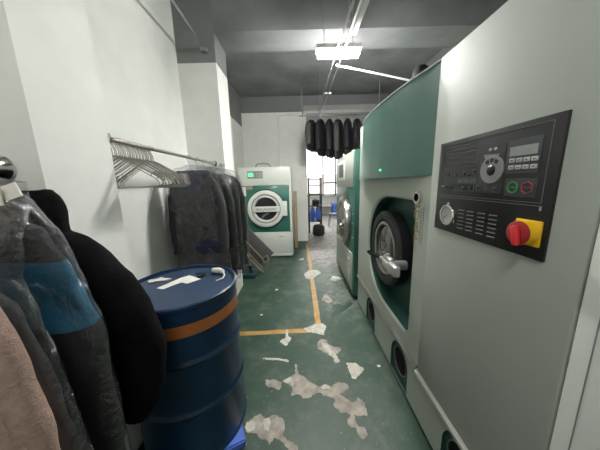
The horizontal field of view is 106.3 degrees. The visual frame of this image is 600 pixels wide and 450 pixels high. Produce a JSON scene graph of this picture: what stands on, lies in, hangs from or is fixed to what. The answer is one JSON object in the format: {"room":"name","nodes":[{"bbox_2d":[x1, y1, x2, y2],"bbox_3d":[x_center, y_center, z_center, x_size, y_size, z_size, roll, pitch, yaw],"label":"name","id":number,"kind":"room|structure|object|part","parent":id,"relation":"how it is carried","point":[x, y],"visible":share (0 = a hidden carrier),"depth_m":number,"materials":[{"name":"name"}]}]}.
{"room":"laundry","nodes":[
{"label":"laundry","id":0,"kind":"room"},
{"bbox_2d":[0,0,142,449],"bbox_3d":[-1.301,-0.406,0.995,0.625,3.500,0.347,-2,11,0],"label":"wall","id":1,"kind":"structure","parent":0,"point":[53,126],"depth_m":0.93,"materials":[{"name":"white paint"}]},
{"bbox_2d":[0,155,15,180],"bbox_3d":[-1.118,-0.088,0.173,0.094,0.094,1.388,-2,11,0],"label":"rail","id":2,"kind":"object","parent":1,"relation":"attached to","point":[7,167],"visible":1,"depth_m":0.84,"materials":[{"name":"metal"}]},
{"bbox_2d":[0,306,60,449],"bbox_3d":[-0.852,0.409,0.382,0.877,1.107,0.142,-2,11,0],"label":"coat","id":3,"kind":"object","parent":2,"relation":"hanging from","point":[27,420],"visible":1,"depth_m":0.35,"materials":[{"name":"fabric"}]},
{"bbox_2d":[0,182,83,449],"bbox_3d":[-0.897,0.412,0.513,0.864,1.158,0.132,-2,11,0],"label":"jacket","id":4,"kind":"object","parent":2,"relation":"hanging from","point":[69,438],"visible":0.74,"depth_m":0.49,"materials":[{"name":"fabric"}]},
{"bbox_2d":[0,215,126,449],"bbox_3d":[-0.918,0.384,0.644,0.773,1.151,0.140,-2,11,0],"label":"jacket","id":5,"kind":"object","parent":2,"relation":"hanging from","point":[57,308],"visible":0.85,"depth_m":0.59,"materials":[{"name":"fabric"}]},
{"bbox_2d":[0,189,166,424],"bbox_3d":[-0.971,0.273,0.779,0.945,0.980,0.150,-2,11,0],"label":"coat","id":6,"kind":"object","parent":2,"relation":"hanging from","point":[137,339],"visible":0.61,"depth_m":0.74,"materials":[{"name":"fabric"}]},
{"bbox_2d":[171,0,207,53],"bbox_3d":[-1.038,-1.741,1.396,0.065,0.101,2.200,-2,11,0],"label":"rod","id":7,"kind":"object","parent":1,"relation":"attached to","point":[204,50],"visible":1,"depth_m":2.19,"materials":[{"name":"metal"}]},
{"bbox_2d":[85,0,244,279],"bbox_3d":[-1.485,-0.846,3.369,0.290,3.500,4.485,-2,11,0],"label":"wall","id":8,"kind":"structure","parent":0,"point":[133,41],"depth_m":1.94,"materials":[{"name":"white paint"}]},
{"bbox_2d":[170,0,242,294],"bbox_3d":[-1.267,-0.764,2.900,0.720,3.500,0.400,-2,11,0],"label":"pillar","id":9,"kind":"structure","parent":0,"point":[202,77],"depth_m":2.57,"materials":[{"name":"paint"}]},
{"bbox_2d":[108,133,216,165],"bbox_3d":[-1.020,-0.595,1.934,0.068,0.068,1.565,-2,11,0],"label":"rail","id":10,"kind":"object","parent":9,"relation":"attached to","point":[214,163],"visible":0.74,"depth_m":1.69,"materials":[{"name":"metal"}]},
{"bbox_2d":[110,140,159,187],"bbox_3d":[-1.013,-0.339,1.225,0.468,0.275,0.008,-1,10,-2],"label":"wire hanger","id":11,"kind":"object","parent":10,"relation":"hanging from","point":[113,140],"visible":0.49,"depth_m":1.24,"materials":[{"name":"metal"}]},
{"bbox_3d":[-1.012,-0.292,1.234,0.468,0.180,0.005,-1,10,-2],"label":"frame","id":12,"kind":"part","parent":11,"relation":"part of","materials":[{"name":"metal"}]},
{"bbox_2d":[110,137,163,186],"bbox_3d":[-1.009,-0.342,1.240,0.468,0.275,0.007,-4,11,-2],"label":"wire hanger","id":13,"kind":"object","parent":10,"relation":"hanging from","point":[113,137],"visible":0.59,"depth_m":1.25,"materials":[{"name":"metal"}]},
{"bbox_3d":[-1.006,-0.295,1.249,0.469,0.180,0.005,-3,11,-2],"label":"frame","id":14,"kind":"part","parent":13,"relation":"part of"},
{"bbox_2d":[112,138,163,186],"bbox_3d":[-1.009,-0.344,1.252,0.468,0.275,0.006,-3,11,-1],"label":"wire hanger","id":15,"kind":"object","parent":10,"relation":"hanging from","point":[115,138],"visible":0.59,"depth_m":1.25,"materials":[{"name":"metal"}]},
{"bbox_3d":[-1.007,-0.297,1.261,0.469,0.180,0.005,-3,11,-1],"label":"frame","id":16,"kind":"part","parent":15,"relation":"part of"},
{"bbox_2d":[113,138,165,185],"bbox_3d":[-1.010,-0.347,1.268,0.468,0.275,0.008,-3,11,-1],"label":"wire hanger","id":17,"kind":"object","parent":10,"relation":"hanging from","point":[117,138],"visible":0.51,"depth_m":1.27,"materials":[{"name":"metal"}]},
{"bbox_3d":[-1.007,-0.300,1.277,0.468,0.180,0.005,-3,11,-2],"label":"frame","id":18,"kind":"part","parent":17,"relation":"part of","materials":[{"name":"metal"}]},
{"bbox_2d":[113,139,166,187],"bbox_3d":[-1.015,-0.352,1.295,0.468,0.275,0.006,-1,10,-2],"label":"wire hanger","id":19,"kind":"object","parent":10,"relation":"hanging from","point":[121,139],"visible":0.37,"depth_m":1.29,"materials":[{"name":"metal"}]},
{"bbox_2d":[113,138,166,186],"bbox_3d":[-1.013,-0.350,1.282,0.468,0.275,0.007,-2,11,-2],"label":"wire hanger","id":20,"kind":"object","parent":10,"relation":"hanging from","point":[118,138],"visible":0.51,"depth_m":1.27,"materials":[{"name":"metal"}]},
{"bbox_2d":[113,140,169,186],"bbox_3d":[-1.011,-0.354,1.306,0.468,0.275,0.007,-3,10,-3],"label":"wire hanger","id":21,"kind":"object","parent":10,"relation":"hanging from","point":[123,140],"visible":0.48,"depth_m":1.30,"materials":[{"name":"metal"}]},
{"bbox_3d":[-1.009,-0.307,1.314,0.468,0.180,0.005,-3,10,-3],"label":"frame","id":22,"kind":"part","parent":21,"relation":"part of","materials":[{"name":"metal"}]},
{"bbox_2d":[113,140,169,186],"bbox_3d":[-1.014,-0.357,1.320,0.468,0.275,0.006,-1,11,-2],"label":"wire hanger","id":23,"kind":"object","parent":10,"relation":"hanging from","point":[125,140],"visible":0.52,"depth_m":1.31,"materials":[{"name":"metal"}]},
{"bbox_2d":[114,140,172,188],"bbox_3d":[-1.010,-0.360,1.334,0.468,0.275,0.007,-3,10,-2],"label":"wire hanger","id":24,"kind":"object","parent":10,"relation":"hanging from","point":[126,140],"visible":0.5,"depth_m":1.33,"materials":[{"name":"metal"}]},
{"bbox_3d":[-1.007,-0.313,1.343,0.469,0.180,0.005,-3,10,-1],"label":"frame","id":25,"kind":"part","parent":24,"relation":"part of","materials":[{"name":"metal"}]},
{"bbox_2d":[114,141,173,185],"bbox_3d":[-1.012,-0.362,1.349,0.468,0.275,0.006,-3,11,-3],"label":"wire hanger","id":26,"kind":"object","parent":10,"relation":"hanging from","point":[128,141],"visible":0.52,"depth_m":1.34,"materials":[{"name":"metal"}]},
{"bbox_3d":[-1.010,-0.316,1.358,0.468,0.180,0.005,-3,11,-2],"label":"frame","id":27,"kind":"part","parent":26,"relation":"part of","materials":[{"name":"metal"}]},
{"bbox_2d":[114,142,175,186],"bbox_3d":[-1.013,-0.367,1.375,0.468,0.275,0.006,-2,11,-3],"label":"wire hanger","id":28,"kind":"object","parent":10,"relation":"hanging from","point":[132,142],"visible":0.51,"depth_m":1.37,"materials":[{"name":"metal"}]},
{"bbox_3d":[-1.012,-0.320,1.384,0.468,0.180,0.005,-2,11,-3],"label":"frame","id":29,"kind":"part","parent":28,"relation":"part of","materials":[{"name":"metal"}]},
{"bbox_2d":[115,142,174,187],"bbox_3d":[-1.020,-0.367,1.390,0.468,0.280,0.006,-2,11,-2],"label":"wire hanger","id":30,"kind":"object","parent":10,"relation":"hanging from","point":[133,142],"visible":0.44,"depth_m":1.38,"materials":[{"name":"metal"}]},
{"bbox_2d":[116,141,173,187],"bbox_3d":[-1.015,-0.365,1.361,0.468,0.275,0.006,-1,10,-3],"label":"wire hanger","id":31,"kind":"object","parent":10,"relation":"hanging from","point":[130,141],"visible":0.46,"depth_m":1.35,"materials":[{"name":"metal"}]},
{"bbox_2d":[115,143,178,188],"bbox_3d":[-1.011,-0.372,1.403,0.468,0.275,0.007,-3,11,-2],"label":"wire hanger","id":32,"kind":"object","parent":10,"relation":"hanging from","point":[135,143],"visible":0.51,"depth_m":1.40,"materials":[{"name":"metal"}]},
{"bbox_3d":[-1.009,-0.326,1.413,0.468,0.180,0.005,-3,11,-2],"label":"frame","id":33,"kind":"part","parent":32,"relation":"part of","materials":[{"name":"metal"}]},
{"bbox_2d":[115,143,179,186],"bbox_3d":[-1.015,-0.378,1.431,0.468,0.275,0.007,-1,10,-2],"label":"wire hanger","id":34,"kind":"object","parent":10,"relation":"hanging from","point":[138,143],"visible":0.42,"depth_m":1.43,"materials":[{"name":"metal"}]},
{"bbox_3d":[-1.014,-0.331,1.440,0.468,0.180,0.005,-1,10,-3],"label":"frame","id":35,"kind":"part","parent":34,"relation":"part of","materials":[{"name":"metal"}]},
{"bbox_2d":[115,144,180,186],"bbox_3d":[-1.016,-0.380,1.444,0.468,0.275,0.006,-1,11,-3],"label":"wire hanger","id":36,"kind":"object","parent":10,"relation":"hanging from","point":[140,144],"visible":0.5,"depth_m":1.44,"materials":[{"name":"metal"}]},
{"bbox_3d":[-1.016,-0.333,1.452,0.468,0.180,0.005,-1,11,-4],"label":"frame","id":37,"kind":"part","parent":36,"relation":"part of","materials":[{"name":"metal"}]},
{"bbox_2d":[117,142,178,186],"bbox_3d":[-1.017,-0.373,1.415,0.468,0.278,0.006,-2,11,-3],"label":"wire hanger","id":38,"kind":"object","parent":10,"relation":"hanging from","point":[135,142],"visible":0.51,"depth_m":1.41,"materials":[{"name":"metal"}]},
{"bbox_2d":[116,144,182,188],"bbox_3d":[-1.011,-0.383,1.457,0.468,0.275,0.006,-4,11,-3],"label":"wire hanger","id":39,"kind":"object","parent":10,"relation":"hanging from","point":[141,144],"visible":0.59,"depth_m":1.46,"materials":[{"name":"metal"}]},
{"bbox_3d":[-1.008,-0.336,1.467,0.469,0.180,0.005,-4,11,-3],"label":"frame","id":40,"kind":"part","parent":39,"relation":"part of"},
{"bbox_2d":[116,144,182,186],"bbox_3d":[-1.016,-0.385,1.472,0.468,0.275,0.007,-1,11,-2],"label":"wire hanger","id":41,"kind":"object","parent":10,"relation":"hanging from","point":[142,144],"visible":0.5,"depth_m":1.48,"materials":[{"name":"metal"}]},
{"bbox_3d":[-1.016,-0.339,1.482,0.468,0.180,0.005,-1,11,-2],"label":"frame","id":42,"kind":"part","parent":41,"relation":"part of","materials":[{"name":"metal"}]},
{"bbox_2d":[116,145,184,188],"bbox_3d":[-1.010,-0.388,1.484,0.468,0.275,0.007,-4,11,-2],"label":"wire hanger","id":43,"kind":"object","parent":10,"relation":"hanging from","point":[144,145],"visible":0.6,"depth_m":1.49,"materials":[{"name":"metal"}]},
{"bbox_3d":[-1.008,-0.341,1.494,0.468,0.180,0.005,-4,11,-2],"label":"frame","id":44,"kind":"part","parent":43,"relation":"part of","materials":[{"name":"metal"}]},
{"bbox_2d":[117,145,185,184],"bbox_3d":[-1.011,-0.390,1.496,0.468,0.275,0.006,-4,10,-3],"label":"wire hanger","id":45,"kind":"object","parent":10,"relation":"hanging from","point":[146,145],"visible":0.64,"depth_m":1.50,"materials":[{"name":"metal"}]},
{"bbox_3d":[-1.008,-0.343,1.504,0.468,0.180,0.005,-4,10,-3],"label":"frame","id":46,"kind":"part","parent":45,"relation":"part of","materials":[{"name":"metal"}]},
{"bbox_2d":[116,146,186,186],"bbox_3d":[-1.013,-0.392,1.510,0.468,0.275,0.006,-2,10,-3],"label":"wire hanger","id":47,"kind":"object","parent":10,"relation":"hanging from","point":[147,146],"visible":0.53,"depth_m":1.51,"materials":[{"name":"metal"}]},
{"bbox_2d":[117,146,186,186],"bbox_3d":[-1.014,-0.395,1.523,0.468,0.275,0.006,-2,11,-3],"label":"wire hanger","id":48,"kind":"object","parent":10,"relation":"hanging from","point":[149,146],"visible":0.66,"depth_m":1.52,"materials":[{"name":"metal"}]},
{"bbox_3d":[-1.013,-0.348,1.532,0.469,0.180,0.005,-2,11,-3],"label":"frame","id":49,"kind":"part","parent":48,"relation":"part of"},
{"bbox_2d":[120,147,187,186],"bbox_3d":[-1.018,-0.400,1.552,0.468,0.275,0.007,0,11,-2],"label":"wire hanger","id":50,"kind":"object","parent":10,"relation":"hanging from","point":[152,147],"visible":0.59,"depth_m":1.56,"materials":[{"name":"metal"}]},
{"bbox_3d":[-1.018,-0.353,1.562,0.468,0.180,0.005,0,11,-2],"label":"frame","id":51,"kind":"part","parent":50,"relation":"part of","materials":[{"name":"metal"}]},
{"bbox_2d":[120,146,188,186],"bbox_3d":[-1.013,-0.398,1.541,0.468,0.275,0.008,-3,11,-2],"label":"wire hanger","id":52,"kind":"object","parent":10,"relation":"hanging from","point":[150,146],"visible":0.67,"depth_m":1.54,"materials":[{"name":"metal"}]},
{"bbox_3d":[-1.011,-0.351,1.550,0.469,0.180,0.005,-3,11,-2],"label":"frame","id":53,"kind":"part","parent":52,"relation":"part of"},
{"bbox_2d":[123,147,190,185],"bbox_3d":[-1.012,-0.403,1.564,0.468,0.275,0.006,-3,10,-2],"label":"wire hanger","id":54,"kind":"object","parent":10,"relation":"hanging from","point":[153,147],"visible":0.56,"depth_m":1.56,"materials":[{"name":"metal"}]},
{"bbox_3d":[-1.010,-0.356,1.573,0.469,0.180,0.005,-3,10,-2],"label":"frame","id":55,"kind":"part","parent":54,"relation":"part of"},
{"bbox_2d":[167,155,227,266],"bbox_3d":[-0.975,-0.009,2.174,0.563,1.281,0.158,-2,11,0],"label":"suit","id":56,"kind":"object","parent":10,"relation":"hanging from","point":[197,217],"visible":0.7,"depth_m":2.12,"materials":[{"name":"fabric"}]},
{"bbox_2d":[176,170,211,190],"bbox_3d":[-0.985,-0.415,2.098,0.341,0.183,0.126,-2,11,0],"label":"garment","id":57,"kind":"object","parent":56,"relation":"attached to","point":[200,180],"depth_m":2.05,"materials":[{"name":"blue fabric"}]},
{"bbox_2d":[195,157,237,274],"bbox_3d":[-0.958,-0.042,2.345,0.591,1.281,0.153,-2,11,-4],"label":"suit","id":58,"kind":"object","parent":10,"relation":"hanging from","point":[228,199],"visible":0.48,"depth_m":2.31,"materials":[{"name":"fabric"}]},
{"bbox_2d":[203,159,242,269],"bbox_3d":[-0.940,-0.075,2.518,0.592,1.279,0.155,-1,11,4],"label":"suit","id":59,"kind":"object","parent":10,"relation":"hanging from","point":[229,181],"visible":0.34,"depth_m":2.46,"materials":[{"name":"fabric"}]},
{"bbox_2d":[209,161,247,263],"bbox_3d":[-0.922,-0.107,2.689,0.592,1.280,0.157,-2,11,-4],"label":"suit","id":60,"kind":"object","parent":10,"relation":"hanging from","point":[236,182],"visible":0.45,"depth_m":2.65,"materials":[{"name":"fabric"}]},
{"bbox_2d":[138,213,432,449],"bbox_3d":[0.860,0.709,4.513,5.500,0.102,13.800,-2,11,0],"label":"floor","id":61,"kind":"structure","parent":0,"point":[312,423],"depth_m":1.87,"materials":[{"name":"paint"}]},
{"bbox_2d":[224,425,245,449],"bbox_3d":[-0.645,1.246,1.452,0.470,0.050,0.560,-7,12,-25],"label":"plastic tray","id":62,"kind":"object","parent":61,"relation":"on","point":[238,442],"visible":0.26,"depth_m":1.30,"materials":[{"name":"plastic"}]},
{"bbox_2d":[138,264,246,449],"bbox_3d":[-0.657,0.774,1.361,0.602,0.912,0.602,-2,11,0],"label":"drum","id":63,"kind":"object","parent":62,"relation":"on","point":[202,403],"visible":0.7,"depth_m":1.15,"materials":[{"name":"metal"}]},
{"bbox_2d":[148,277,170,282],"bbox_3d":[-0.843,0.328,1.359,0.124,0.009,0.065,-5,11,-17],"label":"paper","id":64,"kind":"object","parent":63,"relation":"on","point":[160,278],"visible":1,"depth_m":1.35,"materials":[{"name":"paper"}]},
{"bbox_2d":[157,275,199,288],"bbox_3d":[-0.710,0.335,1.314,0.116,0.002,0.216,8,14,42],"label":"paper scrap","id":65,"kind":"object","parent":63,"relation":"on","point":[187,279],"visible":1,"depth_m":1.32,"materials":[{"name":"paper"}]},
{"bbox_3d":[-0.669,0.344,1.280,0.564,0.004,0.564,-2,11,0],"label":"drum lid","id":66,"kind":"part","parent":63,"relation":"part of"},
{"bbox_2d":[211,267,224,280],"bbox_3d":[-0.501,0.296,1.397,0.072,0.038,0.169,-8,12,-30],"label":"crumpled tissue","id":67,"kind":"object","parent":63,"relation":"on","point":[214,270],"visible":1,"depth_m":1.42,"materials":[{"name":"white paper"}]},
{"bbox_2d":[242,227,273,278],"bbox_3d":[-0.796,0.437,3.716,0.686,0.815,0.315,-2,11,0],"label":"trolley","id":68,"kind":"object","parent":61,"relation":"on","point":[257,249],"visible":0.63,"depth_m":3.81,"materials":[{"name":"black plastic"}]},
{"bbox_3d":[-0.741,0.604,3.679,0.275,0.313,0.022,-1,11,5],"label":"tube handle","id":69,"kind":"part","parent":68,"relation":"part of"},
{"bbox_3d":[-0.725,0.526,3.737,0.453,0.546,0.081,0,11,7],"label":"tube frame","id":70,"kind":"part","parent":68,"relation":"part of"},
{"bbox_2d":[238,167,293,256],"bbox_3d":[-0.674,-0.304,4.939,1.020,1.815,1.069,-2,11,0],"label":"dryer","id":71,"kind":"object","parent":61,"relation":"on","point":[267,191],"visible":0.96,"depth_m":4.43,"materials":[{"name":"white metal"}]},
{"bbox_3d":[-0.871,-0.971,4.355,0.300,0.140,0.007,-2,11,0],"label":"control frame","id":72,"kind":"part","parent":71,"relation":"part of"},
{"bbox_3d":[-0.690,-0.948,4.385,1.020,0.345,0.042,-2,11,0],"label":"panel","id":73,"kind":"part","parent":71,"relation":"part of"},
{"bbox_3d":[-0.673,-0.316,4.448,0.730,0.730,0.079,-2,11,0],"label":"loading door","id":74,"kind":"part","parent":71,"relation":"part of","materials":[{"name":"white plastic"}]},
{"bbox_3d":[-0.691,-0.318,4.506,0.965,0.933,0.036,-2,11,0],"label":"panel","id":75,"kind":"part","parent":71,"relation":"part of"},
{"bbox_3d":[-0.673,-0.322,4.476,0.448,0.448,0.026,-2,11,0],"label":"door glass","id":76,"kind":"part","parent":71,"relation":"part of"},
{"bbox_3d":[-0.653,0.617,4.669,0.990,0.047,0.060,-2,11,0],"label":"rail","id":77,"kind":"part","parent":71,"relation":"part of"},
{"bbox_3d":[-0.660,0.362,4.630,0.990,0.440,0.042,-2,11,0],"label":"panel","id":78,"kind":"part","parent":71,"relation":"part of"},
{"bbox_3d":[-0.186,-0.332,4.508,0.041,0.933,0.034,-2,11,0],"label":"frame","id":79,"kind":"part","parent":71,"relation":"part of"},
{"bbox_2d":[293,191,297,247],"bbox_3d":[-0.100,-0.129,5.266,0.075,1.300,0.280,-2,11,0],"label":"wooden board","id":80,"kind":"object","parent":61,"relation":"on","point":[294,192],"visible":1,"depth_m":5.13,"materials":[{"name":"wood"}]},
{"bbox_2d":[308,177,321,233],"bbox_3d":[0.450,-0.595,6.810,0.396,1.640,0.436,-2,11,0],"label":"wire rack","id":81,"kind":"object","parent":61,"relation":"on","point":[319,179],"visible":0.88,"depth_m":6.65,"materials":[{"name":"black metal"}]},
{"bbox_2d":[310,207,314,219],"bbox_3d":[0.385,-0.346,6.855,0.164,0.405,0.159,-2,11,0],"label":"plastic bag","id":82,"kind":"object","parent":81,"relation":"on","point":[312,210],"visible":0.95,"depth_m":6.80,"materials":[{"name":"plastic"}]},
{"bbox_2d":[312,199,319,205],"bbox_3d":[0.473,-0.689,6.791,0.234,0.212,0.226,-2,11,0],"label":"bundle","id":83,"kind":"object","parent":81,"relation":"on","point":[315,202],"visible":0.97,"depth_m":6.71,"materials":[{"name":"fabric"}]},
{"bbox_2d":[315,207,320,219],"bbox_3d":[0.551,-0.354,6.859,0.168,0.413,0.165,-2,11,0],"label":"plastic bag","id":84,"kind":"object","parent":81,"relation":"on","point":[318,212],"visible":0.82,"depth_m":6.80,"materials":[{"name":"plastic"}]},
{"bbox_2d":[313,224,324,235],"bbox_3d":[0.537,0.142,6.492,0.346,0.318,0.343,-2,11,0],"label":"sack","id":85,"kind":"object","parent":61,"relation":"on","point":[318,229],"visible":0.99,"depth_m":6.36,"materials":[{"name":"plastic"}]},
{"bbox_2d":[319,205,331,214],"bbox_3d":[1.159,-0.701,10.534,0.600,0.440,0.550,-2,11,0],"label":"work table","id":86,"kind":"object","parent":61,"relation":"on","point":[326,209],"visible":0.52,"depth_m":10.36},
{"bbox_2d":[328,212,336,226],"bbox_3d":[1.149,-0.180,7.707,0.366,0.462,0.300,-2,11,0],"label":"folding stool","id":87,"kind":"object","parent":61,"relation":"on","point":[330,214],"visible":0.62,"depth_m":7.60,"materials":[{"name":"metal"}]},
{"bbox_2d":[331,203,336,214],"bbox_3d":[1.758,-0.751,10.504,0.560,0.520,0.560,-2,11,0],"label":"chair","id":88,"kind":"object","parent":61,"relation":"on","point":[334,205],"visible":0.39,"depth_m":10.27,"materials":[{"name":"plastic"}]},
{"bbox_2d":[332,276,340,279],"bbox_3d":[0.571,0.838,3.538,0.136,0.051,0.114,-2,11,0],"label":"paper scrap","id":89,"kind":"object","parent":61,"relation":"on","point":[333,277],"visible":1,"depth_m":3.51,"materials":[{"name":"paper"}]},
{"bbox_2d":[337,149,359,298],"bbox_3d":[1.199,-0.078,3.346,1.384,1.860,1.270,-2,11,0],"label":"washing machine","id":90,"kind":"object","parent":61,"relation":"on","point":[348,166],"visible":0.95,"depth_m":2.92,"materials":[{"name":"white metal"}]},
{"bbox_3d":[0.586,-0.075,3.225,0.070,0.510,0.510,-2,11,0],"label":"door glass","id":91,"kind":"part","parent":90,"relation":"part of","materials":[{"name":"glass"}]},
{"bbox_3d":[0.617,-0.800,3.344,0.010,0.270,0.460,-2,11,0],"label":"control frame","id":92,"kind":"part","parent":90,"relation":"part of","materials":[{"name":"white plastic"}]},
{"bbox_3d":[0.614,-0.076,3.225,0.075,0.670,0.670,-2,11,0],"label":"loading door","id":93,"kind":"part","parent":90,"relation":"part of","materials":[{"name":"metal"}]},
{"bbox_3d":[0.663,0.498,3.445,0.017,0.480,1.140,-2,11,0],"label":"panel","id":94,"kind":"part","parent":90,"relation":"part of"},
{"bbox_3d":[0.629,-0.763,3.209,0.017,0.425,1.140,-2,11,0],"label":"panel","id":95,"kind":"part","parent":90,"relation":"part of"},
{"bbox_3d":[0.650,-0.077,3.225,0.006,0.820,0.820,-2,11,0],"label":"door seat","id":96,"kind":"part","parent":90,"relation":"part of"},
{"bbox_2d":[357,0,599,449],"bbox_3d":[1.279,0.163,1.474,1.345,2.070,2.380,-2,11,0],"label":"machine","id":97,"kind":"object","parent":61,"relation":"on","point":[478,275],"visible":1,"depth_m":0.79,"materials":[{"name":"metal"}]},
{"bbox_3d":[0.686,0.265,1.824,0.155,0.158,0.728,-2,11,0],"label":"door handle","id":98,"kind":"part","parent":97,"relation":"part of","materials":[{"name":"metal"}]},
{"bbox_3d":[0.775,0.196,1.970,0.112,0.646,0.646,-2,11,0],"label":"loading door","id":99,"kind":"part","parent":97,"relation":"part of","materials":[{"name":"metal"}]},
{"bbox_3d":[0.650,-0.642,1.762,0.098,0.540,1.290,-2,11,0],"label":"header panel","id":100,"kind":"part","parent":97,"relation":"part of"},
{"bbox_2d":[412,64,428,77],"bbox_3d":[1.563,-1.256,2.185,1.417,0.458,0.372,-5,11,-20],"label":"duct","id":101,"kind":"object","parent":97,"relation":"on","point":[422,67],"visible":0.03,"depth_m":1.89,"materials":[{"name":"metal"}]},
{"bbox_2d":[456,209,496,237],"bbox_3d":[0.684,-0.010,0.881,0.004,0.082,0.193,-2,11,0],"label":"vent","id":102,"kind":"object","parent":97,"relation":"attached to","point":[479,223],"depth_m":0.87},
{"bbox_3d":[0.679,-0.201,0.810,0.004,0.167,0.120,-2,11,0],"label":"diagram plate","id":103,"kind":"part","parent":97,"relation":"part of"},
{"bbox_3d":[0.686,-0.140,0.857,0.010,0.404,0.518,-2,11,0],"label":"control panel","id":104,"kind":"part","parent":97,"relation":"part of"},
{"bbox_3d":[0.682,-0.116,0.698,0.004,0.056,0.101,-2,11,0],"label":"start stop plate","id":105,"kind":"part","parent":97,"relation":"part of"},
{"bbox_3d":[0.679,-0.211,0.685,0.004,0.104,0.107,-2,11,0],"label":"keypad plate","id":106,"kind":"part","parent":97,"relation":"part of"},
{"bbox_2d":[506,218,543,247],"bbox_3d":[0.660,0.023,0.676,0.054,0.076,0.078,-2,11,0],"label":"switch","id":107,"kind":"object","parent":97,"relation":"attached to","point":[522,232],"depth_m":0.65,"materials":[{"name":"plastic"}]},
{"bbox_3d":[1.328,0.357,0.445,1.262,2.065,0.285,-2,11,0],"label":"post","id":108,"kind":"part","parent":97,"relation":"part of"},
{"bbox_2d":[240,93,391,240],"bbox_3d":[0.953,-1.341,5.667,5.200,3.500,0.180,-2,11,0],"label":"wall","id":109,"kind":"structure","parent":0,"point":[259,115],"depth_m":5.40,"materials":[{"name":"paint"}]},
{"bbox_2d":[278,114,303,166],"bbox_3d":[-0.202,-2.022,5.424,0.633,1.188,0.026,-2,11,0],"label":"conduit","id":110,"kind":"object","parent":109,"relation":"attached to","point":[298,114],"visible":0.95,"depth_m":5.37,"materials":[{"name":"white paint"}]},
{"bbox_2d":[303,104,377,113],"bbox_3d":[1.147,-2.702,5.220,2.140,0.110,0.200,-2,11,0],"label":"beam","id":111,"kind":"structure","parent":109,"relation":"attached to","point":[352,107],"depth_m":5.13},
{"bbox_2d":[307,195,336,212],"bbox_3d":[1.665,-2.329,10.844,3.700,3.500,0.150,-2,11,0],"label":"wall","id":112,"kind":"structure","parent":0,"point":[325,200],"depth_m":10.98,"materials":[{"name":"white paint"}]},
{"bbox_2d":[306,148,336,195],"bbox_3d":[1.632,-2.651,10.773,2.750,2.440,0.070,-2,11,0],"label":"window","id":113,"kind":"structure","parent":112,"relation":"in","point":[323,182],"depth_m":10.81,"materials":[{"name":"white glass"}]},
{"bbox_2d":[307,195,336,197],"bbox_3d":[1.641,-1.393,10.851,3.000,0.060,0.180,-2,11,0],"label":"window sill","id":114,"kind":"structure","parent":112,"relation":"attached to","point":[329,195],"depth_m":10.76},
{"bbox_2d":[225,47,442,127],"bbox_3d":[0.766,-2.828,3.851,5.500,0.100,13.800,-2,11,0],"label":"ceiling","id":115,"kind":"structure","parent":0,"point":[275,73],"depth_m":4.17,"materials":[{"name":"grey paint"}]},
{"bbox_2d":[316,0,361,58],"bbox_3d":[0.389,-2.105,2.275,0.460,0.721,0.120,-2,11,0],"label":"ceiling lamp","id":116,"kind":"object","parent":115,"relation":"hanging from","point":[324,50],"visible":0.95,"depth_m":2.29,"materials":[{"name":"plastic"}]},
{"bbox_2d":[299,80,379,116],"bbox_3d":[0.821,-2.587,4.609,1.700,0.654,0.027,-2,11,0],"label":"rail","id":117,"kind":"object","parent":115,"relation":"hanging from","point":[302,115],"visible":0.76,"depth_m":4.65,"materials":[{"name":"metal"}]},
{"bbox_2d":[305,115,315,151],"bbox_3d":[0.258,-1.927,4.727,0.164,0.725,0.639,4,12,26],"label":"jacket","id":118,"kind":"object","parent":117,"relation":"hanging from","point":[310,125],"visible":0.7,"depth_m":4.57,"materials":[{"name":"fabric"}]},
{"bbox_2d":[315,119,325,156],"bbox_3d":[0.445,-1.883,4.735,0.168,0.824,0.644,4,12,25],"label":"jacket","id":119,"kind":"object","parent":117,"relation":"hanging from","point":[319,125],"visible":0.71,"depth_m":4.58,"materials":[{"name":"fabric"}]},
{"bbox_2d":[325,118,333,157],"bbox_3d":[0.639,-1.870,4.742,0.169,0.862,0.641,3,11,21],"label":"jacket","id":120,"kind":"object","parent":117,"relation":"hanging from","point":[329,151],"visible":0.84,"depth_m":4.52,"materials":[{"name":"fabric"}]},
{"bbox_2d":[333,114,343,159],"bbox_3d":[0.819,-1.854,4.744,0.166,0.904,0.641,4,12,25],"label":"jacket","id":121,"kind":"object","parent":117,"relation":"hanging from","point":[338,125],"visible":0.82,"depth_m":4.57,"materials":[{"name":"fabric"}]},
{"bbox_2d":[343,118,353,154],"bbox_3d":[1.013,-1.899,4.739,0.161,0.825,0.636,3,12,24],"label":"jacket","id":122,"kind":"object","parent":117,"relation":"hanging from","point":[347,127],"visible":0.91,"depth_m":4.57,"materials":[{"name":"fabric"}]},
{"bbox_2d":[352,114,361,149],"bbox_3d":[1.214,-1.954,4.729,0.162,0.723,0.651,4,12,26],"label":"jacket","id":123,"kind":"object","parent":117,"relation":"hanging from","point":[357,125],"visible":0.85,"depth_m":4.52,"materials":[{"name":"fabric"}]},
{"bbox_2d":[317,0,369,117],"bbox_3d":[0.407,-2.073,2.250,0.156,0.776,4.180,-2,11,0],"label":"overhead track","id":124,"kind":"object","parent":115,"relation":"hanging from","point":[362,6],"visible":1,"depth_m":1.89,"materials":[{"name":"metal"}]},
{"bbox_2d":[211,0,507,52],"bbox_3d":[0.641,-2.359,2.615,3.180,0.360,0.400,-2,11,0],"label":"ceiling beam","id":125,"kind":"structure","parent":115,"relation":"attached to","point":[238,25],"depth_m":2.44,"materials":[{"name":"grey paint"}]},
{"bbox_2d":[407,47,453,81],"bbox_3d":[2.332,-0.596,1.492,0.100,3.500,8.320,-2,11,0],"label":"wall","id":126,"kind":"structure","parent":0,"point":[444,50],"depth_m":3.58,"materials":[{"name":"paint"}]},
{"bbox_2d":[336,64,409,80],"bbox_3d":[1.332,-1.760,2.717,1.839,0.292,0.042,-2,11,-5],"label":"pipe","id":127,"kind":"object","parent":126,"relation":"attached to","point":[342,66],"visible":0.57,"depth_m":2.66,"materials":[{"name":"plastic"}]}
]}

